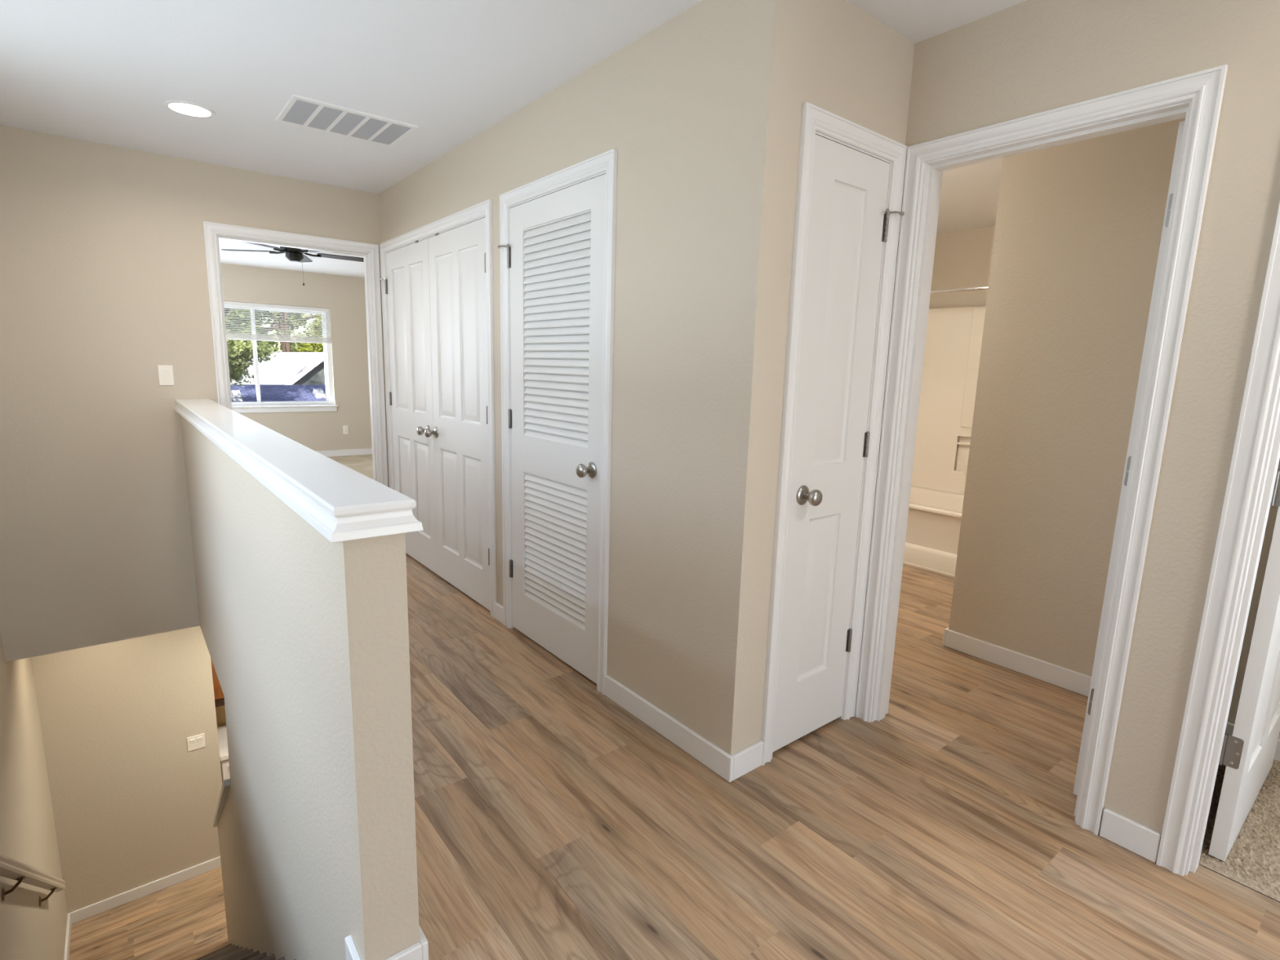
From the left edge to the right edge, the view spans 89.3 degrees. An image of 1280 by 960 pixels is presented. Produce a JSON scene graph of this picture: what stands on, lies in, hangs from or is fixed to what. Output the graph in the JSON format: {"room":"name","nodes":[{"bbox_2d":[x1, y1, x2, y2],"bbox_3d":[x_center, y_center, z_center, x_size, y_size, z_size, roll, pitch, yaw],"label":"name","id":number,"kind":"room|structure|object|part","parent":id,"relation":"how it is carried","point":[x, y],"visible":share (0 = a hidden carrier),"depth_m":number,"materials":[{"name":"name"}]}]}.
{"room":"upstairs hallway landing","nodes":[
{"label":"upstairs hallway landing","id":0,"kind":"room"},
{"bbox_2d":[0,628,67,959],"bbox_3d":[-1.757,1.238,1.318,0.115,5.180,9.200,-6,13,-38],"label":"wall","id":1,"kind":"structure","parent":0,"point":[28,931],"depth_m":3.65,"materials":[{"name":"beige paint"}]},
{"bbox_2d":[0,853,66,906],"bbox_3d":[-2.470,1.419,2.409,0.091,2.827,3.572,-6,13,-38],"label":"handrail","id":2,"kind":"object","parent":1,"relation":"attached to","point":[11,868],"visible":1,"depth_m":3.04,"materials":[{"name":"beige paint"}]},
{"bbox_2d":[31,626,222,913],"bbox_3d":[-3.746,1.980,4.831,0.990,2.400,0.115,-6,13,-38],"label":"wall","id":3,"kind":"structure","parent":0,"point":[132,807],"depth_m":4.77,"materials":[{"name":"beige paint"}]},
{"bbox_2d":[63,856,221,959],"bbox_3d":[-3.473,3.192,4.654,0.990,0.089,0.865,-6,13,-38],"label":"baseboard","id":4,"kind":"structure","parent":3,"relation":"attached to","point":[121,899],"depth_m":4.90,"materials":[{"name":"white paint"}]},
{"bbox_2d":[186,733,205,751],"bbox_3d":[-3.433,2.031,5.012,0.113,0.115,0.012,-6,13,-38],"label":"light switch","id":5,"kind":"object","parent":3,"relation":"attached to","point":[197,741],"visible":1,"depth_m":5.01,"materials":[{"name":"white plastic"}]},
{"bbox_2d":[68,866,228,959],"bbox_3d":[-1.248,3.336,4.447,4.188,0.001,5.130,-6,13,-38],"label":"floor","id":6,"kind":"structure","parent":0,"point":[184,920],"depth_m":4.68,"materials":[{"name":"wood"}]},
{"bbox_2d":[220,759,230,783],"bbox_3d":[-2.863,2.574,5.978,1.690,0.884,0.515,-6,13,-38],"label":"base cabinet","id":7,"kind":"object","parent":6,"relation":"on","point":[224,765],"visible":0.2,"depth_m":5.23,"materials":[{"name":"white"}]},
{"bbox_2d":[217,724,228,761],"bbox_3d":[-2.853,2.118,5.897,1.695,0.040,0.525,-6,13,-38],"label":"countertop","id":8,"kind":"structure","parent":7,"relation":"on","point":[222,731],"depth_m":5.37,"materials":[{"name":"white"}]},
{"bbox_2d":[195,943,296,959],"bbox_3d":[-2.022,2.241,2.620,0.908,2.740,3.304,-6,13,-38],"label":"staircase","id":9,"kind":"structure","parent":6,"relation":"on","point":[229,952],"depth_m":3.42,"materials":[{"name":"brown"}]},
{"bbox_2d":[0,124,389,662],"bbox_3d":[-2.300,-0.511,4.263,3.200,2.780,0.115,-6,13,-38],"label":"wall","id":10,"kind":"structure","parent":0,"point":[104,283],"depth_m":3.63,"materials":[{"name":"beige paint"}]},
{"bbox_2d":[157,364,174,385],"bbox_3d":[-2.767,-0.610,3.782,0.071,0.117,0.012,-6,13,-38],"label":"light switch","id":11,"kind":"object","parent":10,"relation":"attached to","point":[166,376],"visible":1,"depth_m":3.78,"materials":[{"name":"white plastic"}]},
{"bbox_2d":[215,705,226,726],"bbox_3d":[-2.810,1.752,6.283,4.288,2.400,0.115,-6,13,-38],"label":"wall","id":12,"kind":"structure","parent":0,"point":[220,711],"depth_m":5.60,"materials":[{"name":"brown"}]},
{"bbox_2d":[210,657,224,700],"bbox_3d":[-3.233,1.330,5.550,0.785,0.820,0.345,-6,13,-38],"label":"upper cabinet","id":13,"kind":"object","parent":12,"relation":"attached to","point":[218,693],"visible":0.05,"depth_m":5.24,"materials":[{"name":"brown wood"}]},
{"bbox_2d":[214,697,224,707],"bbox_3d":[-3.251,1.762,5.624,0.795,0.054,0.340,-6,13,-38],"label":"range hood","id":14,"kind":"object","parent":13,"relation":"attached to","point":[220,702],"visible":0.02,"depth_m":5.28,"materials":[{"name":"brown"}]},
{"bbox_2d":[220,262,372,451],"bbox_3d":[-4.947,-1.292,8.311,4.600,2.780,0.140,-6,13,-38],"label":"wall","id":15,"kind":"structure","parent":0,"point":[344,296],"depth_m":8.77,"materials":[{"name":"beige paint"}]},
{"bbox_2d":[223,304,337,413],"bbox_3d":[-4.900,-1.551,8.264,1.870,1.372,0.150,-6,13,-38],"label":"window","id":16,"kind":"structure","parent":15,"relation":"in","point":[258,406],"depth_m":8.56,"materials":[{"name":"white plastic"}]},
{"bbox_3d":[-5.239,-1.552,8.025,0.875,1.207,0.020,-6,13,-38],"label":"sash","id":17,"kind":"part","parent":16,"relation":"part of","materials":[{"name":"white plastic"}]},
{"bbox_2d":[223,301,331,343],"bbox_3d":[-4.874,-1.995,8.172,1.792,0.460,0.040,-6,13,-38],"label":"window blind","id":18,"kind":"object","parent":16,"relation":"attached to","point":[243,336],"visible":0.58,"depth_m":8.32,"materials":[{"name":"white plastic"}]},
{"bbox_3d":[-4.880,-1.781,8.208,1.789,0.025,0.030,-6,13,-38],"label":"rail","id":19,"kind":"part","parent":18,"relation":"part of","materials":[{"name":"white plastic"}]},
{"bbox_3d":[-4.895,-0.943,8.343,1.870,0.022,0.080,-6,13,-38],"label":"sill","id":20,"kind":"part","parent":16,"relation":"part of","materials":[{"name":"white paint"}]},
{"bbox_3d":[-4.604,-1.626,8.555,0.865,1.207,0.020,-6,13,-38],"label":"sash","id":21,"kind":"part","parent":16,"relation":"part of","materials":[{"name":"white plastic"}]},
{"bbox_2d":[316,448,372,457],"bbox_3d":[-4.926,-0.290,8.424,4.400,0.089,0.014,-6,13,-38],"label":"baseboard","id":22,"kind":"structure","parent":15,"relation":"attached to","point":[368,451],"depth_m":9.06,"materials":[{"name":"white paint"}]},
{"bbox_2d":[342,425,348,434],"bbox_3d":[-4.097,-0.699,9.021,0.072,0.118,0.009,-6,13,-38],"label":"wall outlet","id":23,"kind":"object","parent":15,"relation":"attached to","point":[345,428],"visible":1,"depth_m":9.02,"materials":[{"name":"white plastic"}]},
{"bbox_2d":[180,414,419,959],"bbox_3d":[-1.689,1.679,2.929,0.138,3.760,3.607,-6,13,-38],"label":"wall","id":24,"kind":"structure","parent":0,"point":[306,634],"depth_m":1.65,"materials":[{"name":"beige paint"}]},
{"bbox_2d":[212,777,231,827],"bbox_3d":[-2.471,1.966,3.967,0.198,1.021,1.185,-6,13,-38],"label":"wall cap","id":25,"kind":"object","parent":24,"relation":"attached to","point":[226,784],"visible":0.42,"depth_m":3.69,"materials":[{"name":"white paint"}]},
{"bbox_2d":[173,399,422,542],"bbox_3d":[-1.589,-0.189,2.543,0.191,0.063,3.510,-6,13,-38],"label":"wall cap","id":26,"kind":"object","parent":24,"relation":"on","point":[341,503],"visible":1,"depth_m":1.47,"materials":[{"name":"white paint"}]},
{"bbox_2d":[344,924,428,959],"bbox_3d":[-1.611,0.798,2.728,0.142,0.089,3.498,-6,13,-38],"label":"baseboard","id":27,"kind":"structure","parent":24,"relation":"attached to","point":[420,950],"depth_m":1.41,"materials":[{"name":"white paint"}]},
{"bbox_2d":[328,453,373,479],"bbox_3d":[-3.437,0.123,6.597,4.400,0.026,4.800,-6,13,-38],"label":"floor","id":28,"kind":"structure","parent":0,"point":[362,464],"depth_m":8.49,"materials":[{"name":"beige carpet"}]},
{"bbox_2d":[0,0,1026,277],"bbox_3d":[-0.395,-1.834,3.773,6.400,0.100,12.800,-6,13,-38],"label":"ceiling","id":29,"kind":"structure","parent":0,"point":[104,72],"depth_m":2.49,"materials":[{"name":"white paint"}]},
{"bbox_2d":[163,100,215,118],"bbox_3d":[-2.044,-1.681,2.943,0.196,0.006,0.196,-6,13,-38],"label":"recessed light","id":30,"kind":"object","parent":29,"relation":"in","point":[188,108],"visible":1,"depth_m":2.93,"materials":[{"name":"white paint"}]},
{"bbox_2d":[221,241,364,285],"bbox_3d":[-3.300,-2.098,6.293,1.251,0.408,1.298,-6,13,-38],"label":"ceiling fan","id":31,"kind":"object","parent":29,"relation":"hanging from","point":[294,255],"visible":0.73,"depth_m":6.23,"materials":[{"name":"black metal"}]},
{"bbox_3d":[-3.771,-2.210,6.245,0.470,0.022,0.148,1,10,-1],"label":"blade","id":32,"kind":"part","parent":31,"relation":"part of","materials":[{"name":"grey wood"}]},
{"bbox_3d":[-3.466,-2.131,5.842,0.148,0.022,0.470,5,10,17],"label":"blade","id":33,"kind":"part","parent":31,"relation":"part of","materials":[{"name":"grey wood"}]},
{"bbox_3d":[-3.475,-2.273,6.657,0.148,0.022,0.470,-2,10,-19],"label":"blade","id":34,"kind":"part","parent":31,"relation":"part of","materials":[{"name":"grey wood"}]},
{"bbox_3d":[-2.982,-2.146,6.005,0.470,0.022,0.148,9,12,35],"label":"blade","id":35,"kind":"part","parent":31,"relation":"part of","materials":[{"name":"grey wood"}]},
{"bbox_3d":[-2.984,-2.233,6.504,0.473,0.022,0.150,-6,13,-38],"label":"blade","id":36,"kind":"part","parent":31,"relation":"part of","materials":[{"name":"grey wood"}]},
{"bbox_2d":[275,93,418,147],"bbox_3d":[-1.382,-1.683,3.060,0.540,0.007,0.395,-6,13,-38],"label":"ceiling vent","id":37,"kind":"object","parent":29,"relation":"in","point":[299,111],"visible":1,"depth_m":3.03,"materials":[{"name":"white metal"}]},
{"bbox_3d":[-1.539,-1.665,2.934,0.089,0.006,0.328,-6,13,-38],"label":"louver panel","id":38,"kind":"part","parent":37,"relation":"part of","materials":[{"name":"grey metal"}]},
{"bbox_3d":[-1.459,-1.674,2.998,0.080,0.006,0.328,-6,13,-38],"label":"louver panel","id":39,"kind":"part","parent":37,"relation":"part of","materials":[{"name":"grey metal"}]},
{"bbox_3d":[-1.382,-1.683,3.058,0.080,0.006,0.328,-6,13,-38],"label":"louver panel","id":40,"kind":"part","parent":37,"relation":"part of","materials":[{"name":"grey metal"}]},
{"bbox_3d":[-1.305,-1.691,3.119,0.080,0.006,0.328,-6,13,-38],"label":"louver panel","id":41,"kind":"part","parent":37,"relation":"part of","materials":[{"name":"grey metal"}]},
{"bbox_3d":[-1.224,-1.700,3.183,0.089,0.006,0.328,-6,13,-38],"label":"louver panel","id":42,"kind":"part","parent":37,"relation":"part of","materials":[{"name":"grey metal"}]},
{"bbox_2d":[378,0,801,755],"bbox_3d":[-0.685,-0.468,3.290,0.115,2.440,3.406,-6,13,-38],"label":"wall","id":43,"kind":"structure","parent":0,"point":[697,111],"depth_m":2.16,"materials":[{"name":"beige paint"}]},
{"bbox_2d":[202,199,496,617],"bbox_3d":[-1.652,-0.402,3.706,1.124,2.113,1.812,-6,13,-38],"label":"door frame","id":44,"kind":"structure","parent":43,"relation":"attached to","point":[213,232],"depth_m":3.97,"materials":[{"name":"white paint"}]},
{"bbox_2d":[377,238,437,574],"bbox_3d":[-1.522,-0.462,4.229,0.104,2.031,0.809,-6,13,-38],"label":"door","id":45,"kind":"structure","parent":43,"relation":"in","point":[406,282],"depth_m":4.17,"materials":[{"name":"white paint"}]},
{"bbox_3d":[-1.341,-0.303,3.987,0.061,0.056,0.056,-6,13,-38],"label":"knob","id":46,"kind":"part","parent":45,"relation":"part of","materials":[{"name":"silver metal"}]},
{"bbox_2d":[424,217,489,610],"bbox_3d":[-1.027,-0.342,3.620,0.104,2.031,0.775,-6,13,-38],"label":"door","id":47,"kind":"structure","parent":43,"relation":"in","point":[457,255],"depth_m":3.61,"materials":[{"name":"white paint"}]},
{"bbox_3d":[-1.260,-0.284,3.888,0.061,0.056,0.056,-6,13,-38],"label":"knob","id":48,"kind":"part","parent":47,"relation":"part of","materials":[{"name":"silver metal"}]},
{"bbox_2d":[497,173,605,684],"bbox_3d":[-0.418,-0.194,2.870,0.104,2.031,0.814,-6,13,-38],"label":"door","id":49,"kind":"structure","parent":43,"relation":"in","point":[555,252],"depth_m":2.83,"materials":[{"name":"white paint"}]},
{"bbox_3d":[-0.225,-0.038,2.613,0.061,0.056,0.056,-6,13,-38],"label":"knob","id":50,"kind":"part","parent":49,"relation":"part of","materials":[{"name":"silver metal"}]},
{"bbox_2d":[499,148,617,694],"bbox_3d":[-0.352,-0.222,2.889,0.132,2.113,0.898,-6,13,-38],"label":"door frame","id":51,"kind":"structure","parent":43,"relation":"attached to","point":[606,162],"depth_m":2.62,"materials":[{"name":"white paint"}]},
{"bbox_2d":[493,602,733,782],"bbox_3d":[-0.235,0.825,2.796,0.014,0.089,1.724,-6,13,-38],"label":"baseboard","id":52,"kind":"structure","parent":43,"relation":"attached to","point":[713,757],"depth_m":2.36,"materials":[{"name":"white paint"}]},
{"bbox_2d":[754,0,914,743],"bbox_3d":[0.620,-0.249,2.248,0.599,2.440,0.115,-6,13,-38],"label":"wall","id":53,"kind":"structure","parent":0,"point":[853,67],"depth_m":2.01,"materials":[{"name":"beige paint"}]},
{"bbox_2d":[731,740,763,780],"bbox_3d":[0.361,0.948,2.190,0.148,0.089,0.014,-6,13,-38],"label":"baseboard","id":54,"kind":"structure","parent":53,"relation":"attached to","point":[746,760],"depth_m":2.18,"materials":[{"name":"white paint"}]},
{"bbox_2d":[773,134,904,751],"bbox_3d":[0.686,-0.054,2.243,0.467,2.029,0.104,-6,13,-38],"label":"door","id":55,"kind":"structure","parent":53,"relation":"in","point":[849,221],"depth_m":2.22,"materials":[{"name":"white paint"}]},
{"bbox_3d":[0.569,0.057,2.142,0.056,0.056,0.061,-6,13,-38],"label":"knob","id":56,"kind":"part","parent":55,"relation":"part of","materials":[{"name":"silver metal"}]},
{"bbox_2d":[405,552,1279,959],"bbox_3d":[-0.009,1.096,1.541,2.917,0.001,7.406,-6,13,-38],"label":"floor","id":57,"kind":"structure","parent":0,"point":[553,822],"depth_m":1.85,"materials":[{"name":"wood"}]},
{"bbox_2d":[913,225,995,494],"bbox_3d":[2.968,-0.588,4.568,0.115,2.440,2.850,-6,13,-38],"label":"wall","id":58,"kind":"structure","parent":0,"point":[962,259],"depth_m":4.96,"materials":[{"name":"beige paint"}]},
{"bbox_2d":[888,563,1088,800],"bbox_3d":[1.782,0.739,3.873,2.826,0.001,2.580,-6,13,-38],"label":"floor","id":59,"kind":"structure","parent":0,"point":[1031,727],"depth_m":2.73,"materials":[{"name":"wood"}]},
{"bbox_2d":[902,485,964,577],"bbox_3d":[2.290,0.377,4.762,0.762,0.435,1.730,-6,13,-38],"label":"bathtub","id":60,"kind":"object","parent":59,"relation":"on","point":[934,516],"visible":0.07,"depth_m":4.55,"materials":[{"name":"white ceramic"}]},
{"bbox_2d":[911,306,986,494],"bbox_3d":[2.352,-0.543,4.630,0.770,1.424,1.736,-6,13,-38],"label":"shower surround","id":61,"kind":"object","parent":60,"relation":"on","point":[953,338],"visible":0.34,"depth_m":5.08,"materials":[{"name":"white plastic"}]},
{"bbox_3d":[2.780,-0.783,4.582,0.021,0.900,0.925,-6,13,-38],"label":"raised panel","id":62,"kind":"part","parent":61,"relation":"part of","materials":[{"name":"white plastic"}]},
{"bbox_2d":[854,0,1279,857],"bbox_3d":[1.120,-0.226,2.197,0.115,2.440,7.406,-6,13,-38],"label":"wall","id":63,"kind":"structure","parent":0,"point":[1028,57],"depth_m":1.73,"materials":[{"name":"beige paint"}]},
{"bbox_2d":[760,64,1227,835],"bbox_3d":[0.937,-0.030,1.998,0.680,2.113,0.960,-6,13,-38],"label":"door frame","id":64,"kind":"structure","parent":63,"relation":"attached to","point":[1197,97],"depth_m":2.02,"materials":[{"name":"white paint"}]},
{"bbox_2d":[1073,120,1185,795],"bbox_3d":[1.719,-0.003,2.129,0.713,2.021,0.042,-6,13,-38],"label":"door","id":65,"kind":"structure","parent":63,"relation":"in","point":[1180,135],"depth_m":1.90,"materials":[{"name":"white paint"}]},
{"bbox_2d":[1099,808,1161,862],"bbox_3d":[2.362,1.260,0.727,0.014,0.089,3.151,-6,13,-38],"label":"baseboard","id":66,"kind":"structure","parent":63,"relation":"attached to","point":[1143,841],"depth_m":1.88,"materials":[{"name":"white paint"}]},
{"bbox_2d":[1155,201,1279,875],"bbox_3d":[1.817,0.110,1.348,0.132,2.110,0.893,-6,13,-38],"label":"door frame","id":67,"kind":"structure","parent":63,"relation":"attached to","point":[1255,456],"depth_m":1.67,"materials":[{"name":"white paint"}]},
{"bbox_2d":[1208,471,1279,861],"bbox_3d":[1.945,0.043,1.899,0.762,2.019,0.055,-6,13,-38],"label":"door","id":68,"kind":"structure","parent":63,"relation":"in","point":[1247,755],"depth_m":1.79,"materials":[{"name":"white paint"}]},
{"bbox_2d":[948,118,1279,739],"bbox_3d":[2.907,-0.059,1.527,0.120,2.440,4.100,-6,13,-38],"label":"wall partition","id":69,"kind":"structure","parent":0,"point":[1078,225],"depth_m":2.79,"materials":[{"name":"beige paint"}]},
{"bbox_2d":[942,627,1091,696],"bbox_3d":[1.886,0.861,2.935,0.134,0.089,0.974,-6,13,-38],"label":"baseboard","id":70,"kind":"structure","parent":69,"relation":"attached to","point":[1077,682],"depth_m":2.99,"materials":[{"name":"white paint"}]},
{"bbox_2d":[1198,863,1279,902],"bbox_3d":[-1.138,0.840,3.871,4.500,0.320,12.466,-6,13,-38],"label":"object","id":71,"kind":"structure","parent":0,"point":[1198,864],"depth_m":1.80,"materials":[{"name":"brown wood"}]},
{"bbox_2d":[1199,759,1279,901],"bbox_3d":[2.172,1.100,1.804,0.878,0.018,0.994,-6,13,-38],"label":"floor","id":72,"kind":"structure","parent":0,"point":[1252,860],"depth_m":1.90,"materials":[{"name":"beige carpet"}]},
{"bbox_3d":[0.976,-0.667,4.697,2.826,2.440,0.115,-6,13,-38],"label":"wall","id":73,"kind":"structure","parent":0,"visible":0},
{"bbox_2d":[930,285,988,293],"bbox_3d":[2.048,-1.241,4.245,0.069,0.069,1.730,-6,13,-38],"label":"shower rod","id":74,"kind":"object","parent":73,"relation":"attached to","point":[976,288],"visible":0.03,"depth_m":4.20,"materials":[{"name":"silver metal"}]},
{"label":"outside","id":75,"kind":"structure","parent":0,"visible":0},
{"bbox_3d":[-18.486,-0.498,25.706,120.000,0.200,120.000,-6,13,-38],"label":"ground","id":76,"kind":"structure","parent":75,"visible":0},
{"bbox_2d":[225,309,272,335],"bbox_3d":[-18.157,-5.543,28.081,4.200,8.946,4.037,-6,13,-38],"label":"leafy tree","id":77,"kind":"object","parent":76,"relation":"on","point":[248,310],"visible":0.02,"depth_m":29.14,"materials":[{"name":"green plant"}]},
{"bbox_2d":[224,308,275,386],"bbox_3d":[-7.248,-0.592,11.572,1.593,5.485,1.529,3,10,11],"label":"leafy tree","id":78,"kind":"object","parent":76,"relation":"on","point":[240,352],"visible":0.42,"depth_m":11.23,"materials":[{"name":"green plant"}]},
{"bbox_2d":[230,351,325,385],"bbox_3d":[-12.357,-2.028,21.787,17.000,4.502,10.390,-6,13,-38],"label":"neighbor house","id":79,"kind":"structure","parent":76,"relation":"on","point":[305,368],"depth_m":18.62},
{"bbox_2d":[230,384,326,401],"bbox_3d":[-8.347,-0.385,15.326,17.000,3.712,4.800,-6,13,-38],"label":"neighbor house","id":80,"kind":"structure","parent":76,"relation":"on","point":[268,393],"depth_m":14.39,"materials":[{"name":"blue"}]},
{"bbox_2d":[231,390,243,400],"bbox_3d":[-8.514,-1.778,13.677,0.178,0.216,0.334,-6,13,-38],"label":"roof vent","id":81,"kind":"object","parent":80,"relation":"on","point":[236,395],"visible":0.93,"depth_m":13.61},
{"bbox_2d":[312,388,325,398],"bbox_3d":[-7.301,-1.966,14.755,0.217,0.216,0.334,-6,13,-38],"label":"roof vent","id":82,"kind":"object","parent":80,"relation":"on","point":[317,393],"visible":0.89,"depth_m":14.69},
{"bbox_2d":[244,310,319,352],"bbox_3d":[-21.547,-7.336,36.010,8.292,9.554,13.033,6,11,24],"label":"leafy tree","id":83,"kind":"object","parent":76,"relation":"on","point":[276,348],"visible":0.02,"depth_m":36.17,"materials":[{"name":"green plant"}]},
{"bbox_2d":[271,311,307,351],"bbox_3d":[-16.054,-5.528,29.938,1.585,8.400,1.997,-3,11,-24],"label":"leafy tree","id":84,"kind":"object","parent":76,"relation":"on","point":[286,346],"visible":0.2,"depth_m":29.52,"materials":[{"name":"green plant"}]},
{"bbox_2d":[292,314,323,351],"bbox_3d":[-14.909,-5.911,31.795,3.936,8.566,3.359,7,11,30],"label":"leafy tree","id":85,"kind":"object","parent":76,"relation":"on","point":[306,347],"visible":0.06,"depth_m":30.93,"materials":[{"name":"green plant"}]}
]}

